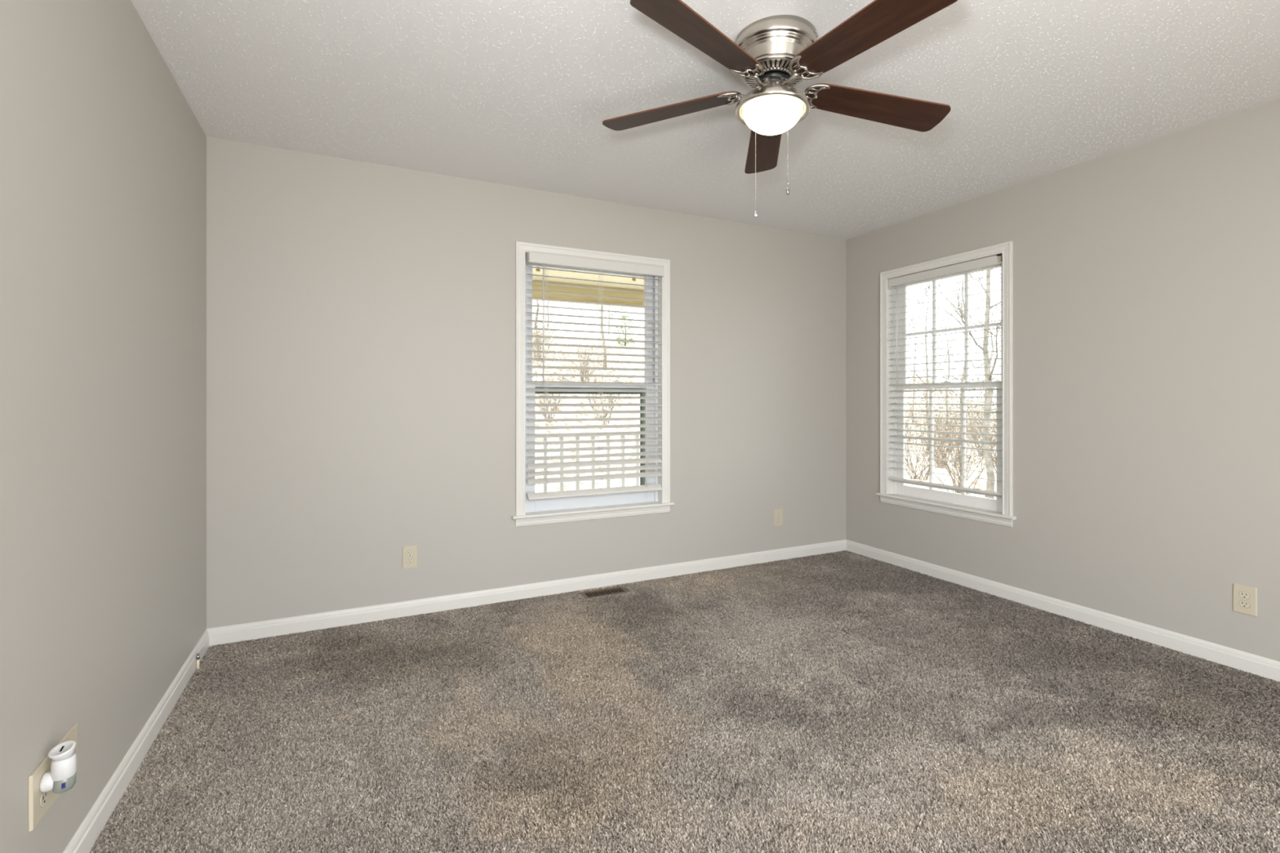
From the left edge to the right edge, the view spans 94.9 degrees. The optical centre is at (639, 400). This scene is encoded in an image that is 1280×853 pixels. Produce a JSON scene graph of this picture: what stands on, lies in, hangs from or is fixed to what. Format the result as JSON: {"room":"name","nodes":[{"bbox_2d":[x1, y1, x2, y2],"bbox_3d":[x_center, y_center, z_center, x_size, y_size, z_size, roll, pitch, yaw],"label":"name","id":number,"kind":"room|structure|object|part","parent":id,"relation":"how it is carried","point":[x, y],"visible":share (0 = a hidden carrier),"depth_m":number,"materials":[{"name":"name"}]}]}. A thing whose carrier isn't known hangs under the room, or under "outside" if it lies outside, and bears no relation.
{"room":"empty bedroom","nodes":[
{"label":"empty bedroom","id":0,"kind":"room"},
{"bbox_2d":[39,740,76,793],"bbox_3d":[-1.311,0.833,1.327,0.055,0.105,0.047,0,0,-26],"label":"air freshener","id":1,"kind":"object","parent":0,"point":[61,778],"visible":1,"depth_m":1.32,"materials":[{"name":"white plastic"}]},
{"bbox_2d":[0,0,206,852],"bbox_3d":[-1.189,0.005,0.839,0.140,2.740,4.332,0,0,-26],"label":"wall","id":2,"kind":"structure","parent":0,"point":[103,153],"depth_m":1.58,"materials":[{"name":"grey paint"}]},
{"bbox_2d":[28,754,60,831],"bbox_3d":[-1.341,0.866,1.320,0.009,0.126,0.148,0,0,-26],"label":"power outlet","id":3,"kind":"object","parent":2,"relation":"attached to","point":[40,803],"depth_m":1.30,"materials":[{"name":"beige plastic"}]},
{"bbox_2d":[40,791,48,807],"bbox_3d":[-1.339,0.892,1.318,0.005,0.029,0.035,0,0,-26],"label":"receptacle","id":4,"kind":"object","parent":3,"relation":"attached to","point":[43,796],"depth_m":1.32,"materials":[{"name":"beige plastic"}]},
{"bbox_2d":[55,723,77,770],"bbox_3d":[-1.390,0.865,1.420,0.009,0.125,0.117,0,0,-26],"label":"power outlet","id":5,"kind":"object","parent":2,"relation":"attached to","point":[72,734],"depth_m":1.46,"materials":[{"name":"beige plastic"}]},
{"bbox_2d":[62,629,208,852],"bbox_3d":[-1.148,1.141,0.930,0.014,0.095,4.179,0,0,-26],"label":"baseboard","id":6,"kind":"structure","parent":2,"relation":"attached to","point":[95,822],"depth_m":1.83,"materials":[{"name":"white paint"}]},
{"bbox_2d":[206,136,845,628],"bbox_3d":[-0.259,0.005,3.783,4.397,2.740,0.140,0,0,-26],"label":"wall","id":7,"kind":"structure","parent":0,"point":[361,315],"depth_m":3.27,"materials":[{"name":"grey paint"}]},
{"bbox_2d":[402,545,417,568],"bbox_3d":[-1.258,0.855,3.212,0.078,0.122,0.008,0,0,-26],"label":"power outlet","id":8,"kind":"object","parent":7,"relation":"attached to","point":[409,553],"visible":1,"depth_m":3.21,"materials":[{"name":"beige plastic"}]},
{"bbox_2d":[406,557,413,563],"bbox_3d":[-1.257,0.875,3.211,0.036,0.030,0.006,0,0,-26],"label":"receptacle","id":9,"kind":"object","parent":8,"relation":"attached to","point":[409,560],"depth_m":3.21,"materials":[{"name":"beige plastic"}]},
{"bbox_2d":[406,550,413,556],"bbox_3d":[-1.257,0.836,3.212,0.036,0.030,0.003,0,0,-26],"label":"receptacle","id":10,"kind":"object","parent":8,"relation":"attached to","point":[409,553],"depth_m":3.21,"materials":[{"name":"beige plastic"}]},
{"bbox_2d":[206,539,846,646],"bbox_3d":[-0.225,1.141,3.714,4.117,0.095,0.014,0,0,-26],"label":"baseboard","id":11,"kind":"structure","parent":7,"relation":"attached to","point":[229,634],"depth_m":3.40,"materials":[{"name":"white paint"}]},
{"bbox_2d":[511,241,674,527],"bbox_3d":[-0.301,-0.096,3.759,1.076,1.684,0.205,0,0,-26],"label":"window","id":12,"kind":"structure","parent":7,"relation":"in","point":[540,512],"depth_m":3.74,"materials":[{"name":"white paint"}]},
{"bbox_3d":[-0.316,-0.479,3.791,0.892,0.798,0.021,0,0,-26],"label":"sash","id":13,"kind":"part","parent":12,"relation":"part of","materials":[{"name":"white plastic"}]},
{"bbox_3d":[-0.325,0.296,3.809,0.820,0.757,0.010,0,0,-26],"label":"screen frame","id":14,"kind":"part","parent":12,"relation":"part of","materials":[{"name":"grey"}]},
{"bbox_3d":[-0.303,0.282,3.763,0.892,0.798,0.021,0,0,-26],"label":"sash","id":15,"kind":"part","parent":12,"relation":"part of","materials":[{"name":"white plastic"}]},
{"bbox_2d":[526,251,664,500],"bbox_3d":[-0.261,-0.141,3.677,0.899,1.469,0.073,0,0,-26],"label":"window blind","id":16,"kind":"object","parent":12,"relation":"attached to","point":[546,259],"visible":1,"depth_m":3.65,"materials":[{"name":"grey plastic"}]},
{"bbox_3d":[-0.566,-0.127,3.539,0.010,1.397,0.054,0,0,-26],"label":"ladder cord","id":17,"kind":"part","parent":16,"relation":"part of","materials":[{"name":"white fabric"}]},
{"bbox_3d":[-0.265,0.572,3.686,0.895,0.020,0.052,0,38,-26],"label":"rail","id":18,"kind":"part","parent":16,"relation":"part of","materials":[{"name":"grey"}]},
{"bbox_3d":[-0.247,-0.127,3.695,0.010,1.397,0.054,0,0,-26],"label":"ladder cord","id":19,"kind":"part","parent":16,"relation":"part of","materials":[{"name":"white fabric"}]},
{"bbox_3d":[0.036,-0.127,3.833,0.010,1.397,0.054,0,0,-26],"label":"ladder cord","id":20,"kind":"part","parent":16,"relation":"part of","materials":[{"name":"white fabric"}]},
{"bbox_2d":[773,508,782,525],"bbox_3d":[1.019,0.860,4.325,0.078,0.122,0.008,0,0,-26],"label":"power outlet","id":21,"kind":"object","parent":7,"relation":"attached to","point":[778,513],"visible":1,"depth_m":4.32,"materials":[{"name":"beige plastic"}]},
{"bbox_2d":[131,0,1279,239],"bbox_3d":[0.693,-1.325,1.837,4.397,0.120,4.472,0,0,-26],"label":"ceiling","id":22,"kind":"structure","parent":0,"point":[518,93],"depth_m":2.38,"materials":[{"name":"white paint"}]},
{"bbox_2d":[602,0,957,217],"bbox_3d":[0.491,-0.973,2.022,1.284,0.598,1.230,0,0,-28],"label":"ceiling fan","id":23,"kind":"object","parent":22,"relation":"hanging from","point":[772,55],"visible":1,"depth_m":1.97,"materials":[{"name":"brown wood"}]},
{"bbox_3d":[0.117,-1.100,2.236,0.549,0.006,0.147,-1,10,26],"label":"fan blade","id":24,"kind":"part","parent":23,"relation":"part of","materials":[{"name":"brown wood"}]},
{"bbox_3d":[0.198,-1.101,1.784,0.147,0.006,0.549,18,13,42],"label":"fan blade","id":25,"kind":"part","parent":23,"relation":"part of","materials":[{"name":"brown wood"}]},
{"bbox_3d":[0.426,-0.864,2.165,0.006,0.329,0.006,0,0,41],"label":"pull chain","id":26,"kind":"part","parent":23,"relation":"part of","materials":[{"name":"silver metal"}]},
{"bbox_3d":[0.521,-1.080,2.453,0.147,0.006,0.549,-9,-5,7],"label":"fan blade","id":27,"kind":"part","parent":23,"relation":"part of","materials":[{"name":"brown wood"}]},
{"bbox_3d":[0.471,-1.141,2.067,0.224,0.028,0.224,3,-1,-26],"label":"vent plate","id":28,"kind":"part","parent":23,"relation":"part of","materials":[{"name":"silver metal"}]},
{"bbox_3d":[0.464,-0.990,2.066,0.210,0.088,0.210,3,-1,-26],"label":"lamp shade","id":29,"kind":"part","parent":23,"relation":"part of","materials":[{"name":"white glass"}]},
{"bbox_3d":[0.497,-0.872,1.975,0.006,0.313,0.006,0,0,41],"label":"pull chain","id":30,"kind":"part","parent":23,"relation":"part of","materials":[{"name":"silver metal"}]},
{"bbox_3d":[0.653,-1.081,1.722,0.147,0.006,0.549,16,-4,-28],"label":"fan blade","id":31,"kind":"part","parent":23,"relation":"part of","materials":[{"name":"brown wood"}]},
{"bbox_3d":[0.852,-1.068,2.136,0.549,0.006,0.147,5,-13,-10],"label":"fan blade","id":32,"kind":"part","parent":23,"relation":"part of","materials":[{"name":"brown wood"}]},
{"bbox_2d":[160,590,1266,852],"bbox_3d":[0.693,1.262,1.837,4.397,0.146,4.472,0,0,-26],"label":"floor","id":33,"kind":"structure","parent":0,"point":[628,590],"depth_m":1.67,"materials":[{"name":"brown"}]},
{"bbox_2d":[579,586,629,598],"bbox_3d":[-0.216,1.183,3.616,0.287,0.010,0.133,0,0,-26],"label":"floor vent","id":34,"kind":"object","parent":33,"relation":"in","point":[593,593],"visible":1,"depth_m":3.62,"materials":[{"name":"brown metal"}]},
{"bbox_2d":[584,588,622,596],"bbox_3d":[-0.216,1.181,3.616,0.243,0.002,0.085,0,0,-26],"label":"grille","id":35,"kind":"object","parent":34,"relation":"attached to","point":[603,592],"depth_m":3.62,"materials":[{"name":"brown metal"}]},
{"bbox_2d":[88,550,1279,852],"bbox_3d":[0.618,1.181,1.988,4.113,0.017,3.850,0,0,-26],"label":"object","id":36,"kind":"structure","parent":33,"relation":"on","point":[1129,732],"depth_m":2.10,"materials":[{"name":"grey carpet"}]},
{"bbox_2d":[195,653,199,669],"bbox_3d":[-1.935,1.149,2.572,0.014,0.080,0.014,0,0,-26],"label":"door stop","id":37,"kind":"object","parent":36,"relation":"on","point":[197,656],"visible":0.93,"depth_m":2.57,"materials":[{"name":"beige"}]},
{"bbox_2d":[845,98,1279,662],"bbox_3d":[2.636,0.005,2.708,0.140,2.740,4.332,0,0,-26],"label":"wall","id":38,"kind":"structure","parent":0,"point":[1146,275],"depth_m":2.92,"materials":[{"name":"grey paint"}]},
{"bbox_2d":[875,240,1016,527],"bbox_3d":[2.043,-0.096,3.915,0.205,1.684,0.996,0,0,-26],"label":"window","id":39,"kind":"structure","parent":38,"relation":"in","point":[999,511],"depth_m":3.97,"materials":[{"name":"white paint"}]},
{"bbox_2d":[888,253,1001,497],"bbox_3d":[2.001,-0.145,3.894,0.066,1.468,0.830,0,0,-26],"label":"window blind","id":40,"kind":"object","parent":39,"relation":"attached to","point":[993,260],"visible":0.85,"depth_m":3.81,"materials":[{"name":"white plastic"}]},
{"bbox_3d":[1.887,-0.127,4.139,0.054,1.396,0.010,0,0,-26],"label":"ladder cord","id":41,"kind":"part","parent":40,"relation":"part of","materials":[{"name":"white fabric"}]},
{"bbox_3d":[2.006,0.571,3.896,0.052,0.020,0.830,28,-12,-23],"label":"rail","id":42,"kind":"part","parent":40,"relation":"part of","materials":[{"name":"grey plastic"}]},
{"bbox_3d":[2.124,-0.127,3.654,0.054,1.396,0.010,0,0,-26],"label":"ladder cord","id":43,"kind":"part","parent":40,"relation":"part of","materials":[{"name":"white fabric"}]},
{"bbox_3d":[2.047,0.282,3.916,0.021,0.798,0.812,0,0,-26],"label":"sash","id":44,"kind":"part","parent":39,"relation":"part of","materials":[{"name":"white plastic"}]},
{"bbox_3d":[2.075,-0.479,3.930,0.021,0.798,0.812,0,0,-26],"label":"sash","id":45,"kind":"part","parent":39,"relation":"part of","materials":[{"name":"white plastic"}]},
{"bbox_2d":[903,387,996,494],"bbox_3d":[2.045,0.263,3.916,0.016,0.692,0.708,0,0,-26],"label":"grille","id":46,"kind":"object","parent":39,"relation":"attached to","point":[931,490],"depth_m":4.01,"materials":[{"name":"white plastic"}]},
{"bbox_2d":[905,272,1000,382],"bbox_3d":[2.073,-0.473,3.929,0.016,0.714,0.708,0,0,-26],"label":"grille","id":47,"kind":"object","parent":39,"relation":"attached to","point":[966,327],"depth_m":4.02,"materials":[{"name":"white plastic"}]},
{"bbox_2d":[846,540,1279,681],"bbox_3d":[2.539,1.141,2.732,0.014,0.095,4.179,0,0,-26],"label":"baseboard","id":48,"kind":"structure","parent":38,"relation":"attached to","point":[1266,668],"depth_m":3.06,"materials":[{"name":"white paint"}]},
{"bbox_2d":[1232,582,1257,616],"bbox_3d":[2.628,0.866,2.554,0.008,0.122,0.078,0,0,-26],"label":"power outlet","id":49,"kind":"object","parent":38,"relation":"attached to","point":[1244,597],"visible":1,"depth_m":2.55,"materials":[{"name":"beige plastic"}]},
{"bbox_2d":[1239,600,1249,608],"bbox_3d":[2.628,0.885,2.554,0.003,0.030,0.036,0,0,-26],"label":"receptacle","id":50,"kind":"object","parent":49,"relation":"attached to","point":[1242,603],"depth_m":2.55,"materials":[{"name":"beige plastic"}]},
{"bbox_2d":[1239,591,1249,599],"bbox_3d":[2.628,0.847,2.554,0.003,0.030,0.036,0,0,-26],"label":"receptacle","id":51,"kind":"object","parent":49,"relation":"attached to","point":[1242,594],"depth_m":2.55,"materials":[{"name":"beige plastic"}]},
{"label":"outside","id":52,"kind":"structure","parent":0,"visible":0},
{"bbox_2d":[532,329,996,499],"bbox_3d":[3.901,-0.575,23.054,80.000,4.839,62.000,0,0,-26],"label":"ground","id":53,"kind":"structure","parent":52,"point":[569,486],"depth_m":15.17,"materials":[{"name":"white snow"}]},
{"bbox_2d":[534,300,539,328],"bbox_3d":[-4.942,-6.598,27.458,3.569,7.586,2.083,0,0,31],"label":"bare tree","id":54,"kind":"object","parent":53,"relation":"on","point":[537,302],"visible":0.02,"depth_m":27.25,"materials":[{"name":"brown plant"}]},
{"bbox_2d":[532,311,555,377],"bbox_3d":[-3.057,-1.331,14.938,1.854,2.059,1.786,0,0,21],"label":"dry shrub","id":55,"kind":"object","parent":53,"relation":"on","point":[533,311],"visible":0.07,"depth_m":14.90,"materials":[{"name":"brown plant"}]},
{"bbox_2d":[532,300,565,361],"bbox_3d":[-2.969,-2.168,17.122,1.864,2.071,1.796,0,0,10],"label":"dry shrub","id":56,"kind":"object","parent":53,"relation":"on","point":[533,324],"visible":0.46,"depth_m":17.13,"materials":[{"name":"brown plant"}]},
{"bbox_2d":[535,301,564,328],"bbox_3d":[-5.334,-6.146,35.169,3.125,6.643,1.824,0,0,7],"label":"bare tree","id":57,"kind":"object","parent":53,"relation":"on","point":[535,301],"visible":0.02,"depth_m":35.21,"materials":[{"name":"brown plant"}]},
{"bbox_2d":[532,348,574,418],"bbox_3d":[-2.168,-0.346,13.687,1.539,1.709,1.482,0,0,-29],"label":"dry shrub","id":58,"kind":"object","parent":53,"relation":"on","point":[552,408],"visible":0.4,"depth_m":13.55,"materials":[{"name":"brown plant"}]},
{"bbox_2d":[558,317,614,382],"bbox_3d":[-1.538,-1.307,16.524,1.798,1.998,1.732,0,0,29],"label":"dry shrub","id":59,"kind":"object","parent":53,"relation":"on","point":[588,320],"visible":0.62,"depth_m":16.35,"materials":[{"name":"brown plant"}]},
{"bbox_2d":[572,342,637,423],"bbox_3d":[-0.817,-0.429,14.802,1.757,2.026,1.824,0,0,-5],"label":"dry shrub","id":60,"kind":"object","parent":53,"relation":"on","point":[611,401],"visible":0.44,"depth_m":14.72,"materials":[{"name":"brown plant"}]},
{"bbox_2d":[592,305,618,337],"bbox_3d":[-1.839,-5.566,33.715,1.849,5.551,1.798,0,0,-15],"label":"bare tree","id":61,"kind":"object","parent":53,"relation":"on","point":[608,320],"visible":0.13,"depth_m":33.56,"materials":[{"name":"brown plant"}]},
{"bbox_2d":[600,305,624,370],"bbox_3d":[-1.248,-4.231,19.436,2.158,6.576,2.224,0,0,43],"label":"bare tree","id":62,"kind":"object","parent":53,"relation":"on","point":[601,305],"visible":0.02,"depth_m":19.10,"materials":[{"name":"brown plant"}]},
{"bbox_2d":[613,315,636,346],"bbox_3d":[-0.588,-2.780,23.492,0.963,1.294,0.977,0,0,-26],"label":"bush","id":63,"kind":"object","parent":53,"relation":"on","point":[624,331],"visible":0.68,"depth_m":23.41,"materials":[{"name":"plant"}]},
{"bbox_3d":[-0.588,-2.639,23.496,0.081,1.010,0.072,0,0,-26],"label":"stem","id":64,"kind":"part","parent":63,"relation":"part of","materials":[{"name":"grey plant"}]},
{"bbox_2d":[905,391,918,435],"bbox_3d":[7.716,0.674,18.099,1.910,2.122,1.840,0,0,-5],"label":"dry shrub","id":65,"kind":"object","parent":53,"relation":"on","point":[908,420],"visible":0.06,"depth_m":17.61,"materials":[{"name":"brown plant"}]},
{"bbox_2d":[906,308,942,422],"bbox_3d":[14.624,-1.829,30.727,2.063,6.285,2.126,0,0,-7],"label":"bare tree","id":66,"kind":"object","parent":53,"relation":"on","point":[908,314],"visible":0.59,"depth_m":30.81,"materials":[{"name":"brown plant"}]},
{"bbox_2d":[906,280,955,444],"bbox_3d":[9.673,-1.383,20.364,2.072,6.312,2.135,0,0,7],"label":"bare tree","id":67,"kind":"object","parent":53,"relation":"on","point":[930,284],"visible":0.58,"depth_m":20.13,"materials":[{"name":"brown plant"}]},
{"bbox_2d":[905,374,966,479],"bbox_3d":[6.200,0.609,12.787,2.021,2.330,2.098,0,0,29],"label":"dry shrub","id":68,"kind":"object","parent":53,"relation":"on","point":[915,476],"visible":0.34,"depth_m":12.77,"materials":[{"name":"brown plant"}]},
{"bbox_2d":[905,381,980,468],"bbox_3d":[7.866,0.641,15.405,2.081,2.311,2.005,0,0,18],"label":"dry shrub","id":69,"kind":"object","parent":53,"relation":"on","point":[931,381],"visible":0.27,"depth_m":15.24,"materials":[{"name":"brown plant"}]},
{"bbox_2d":[928,282,971,423],"bbox_3d":[17.425,-2.555,33.578,2.388,8.040,1.846,0,0,44],"label":"bare tree","id":70,"kind":"object","parent":53,"relation":"on","point":[938,305],"visible":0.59,"depth_m":33.41,"materials":[{"name":"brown plant"}]},
{"bbox_2d":[906,376,996,494],"bbox_3d":[5.975,0.664,10.982,1.967,2.268,2.042,0,0,-39],"label":"dry shrub","id":71,"kind":"object","parent":53,"relation":"on","point":[958,458],"visible":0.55,"depth_m":10.96,"materials":[{"name":"brown plant"}]},
{"bbox_2d":[922,275,991,444],"bbox_3d":[13.019,-2.704,23.977,2.736,9.214,2.116,0,0,25],"label":"bare tree","id":72,"kind":"object","parent":53,"relation":"on","point":[962,278],"visible":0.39,"depth_m":23.91,"materials":[{"name":"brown plant"}]},
{"bbox_2d":[937,267,1000,498],"bbox_3d":[5.370,-1.456,9.003,1.832,6.671,3.138,0,0,4],"label":"bare tree","id":73,"kind":"object","parent":53,"relation":"on","point":[990,484],"visible":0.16,"depth_m":9.15,"materials":[{"name":"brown plant"}]},
{"bbox_2d":[950,378,996,455],"bbox_3d":[9.959,0.516,17.001,2.112,2.346,2.034,0,0,19],"label":"dry shrub","id":74,"kind":"object","parent":53,"relation":"on","point":[976,438],"visible":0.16,"depth_m":17.12,"materials":[{"name":"brown plant"}]},
{"bbox_2d":[955,285,1000,400],"bbox_3d":[16.053,-1.900,27.542,3.449,7.330,2.013,0,0,-36],"label":"bare tree","id":75,"kind":"object","parent":53,"relation":"on","point":[955,286],"visible":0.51,"depth_m":27.70,"materials":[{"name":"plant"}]},
{"bbox_2d":[958,373,1000,472],"bbox_3d":[7.679,0.554,12.498,2.045,2.271,1.970,0,0,-6],"label":"dry shrub","id":76,"kind":"object","parent":53,"relation":"on","point":[999,377],"visible":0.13,"depth_m":12.58,"materials":[{"name":"brown plant"}]},
{"bbox_3d":[-1.429,1.375,4.313,6.220,0.200,1.836,0,0,-26],"label":"floor","id":77,"kind":"structure","parent":0,"visible":0},
{"bbox_2d":[535,431,639,492],"bbox_3d":[-0.526,0.750,5.620,3.150,0.890,0.070,0,0,-26],"label":"porch railing","id":78,"kind":"object","parent":77,"relation":"on","point":[637,436],"visible":0.11,"depth_m":5.64,"materials":[{"name":"grey paint"}]},
{"bbox_3d":[-0.526,0.325,5.620,3.150,0.040,0.070,0,0,-26],"label":"rail","id":79,"kind":"part","parent":78,"relation":"part of","materials":[{"name":"grey paint"}]},
{"bbox_3d":[-2.004,0.173,4.898,0.130,2.205,0.130,0,0,-26],"label":"porch post","id":80,"kind":"object","parent":77,"relation":"on","visible":0},
{"bbox_2d":[532,280,644,308],"bbox_3d":[-1.770,-1.015,5.012,6.220,0.170,0.090,0,0,-26],"label":"beam","id":81,"kind":"structure","parent":80,"relation":"on","point":[535,286],"depth_m":5.59,"materials":[{"name":"yellow wood"}]},
{"bbox_2d":[532,266,644,289],"bbox_3d":[-1.492,-1.133,4.476,6.250,0.065,2.186,0,0,-26],"label":"ceiling","id":82,"kind":"structure","parent":81,"relation":"on","point":[549,273],"depth_m":5.31,"materials":[{"name":"beige paint"}]}
]}

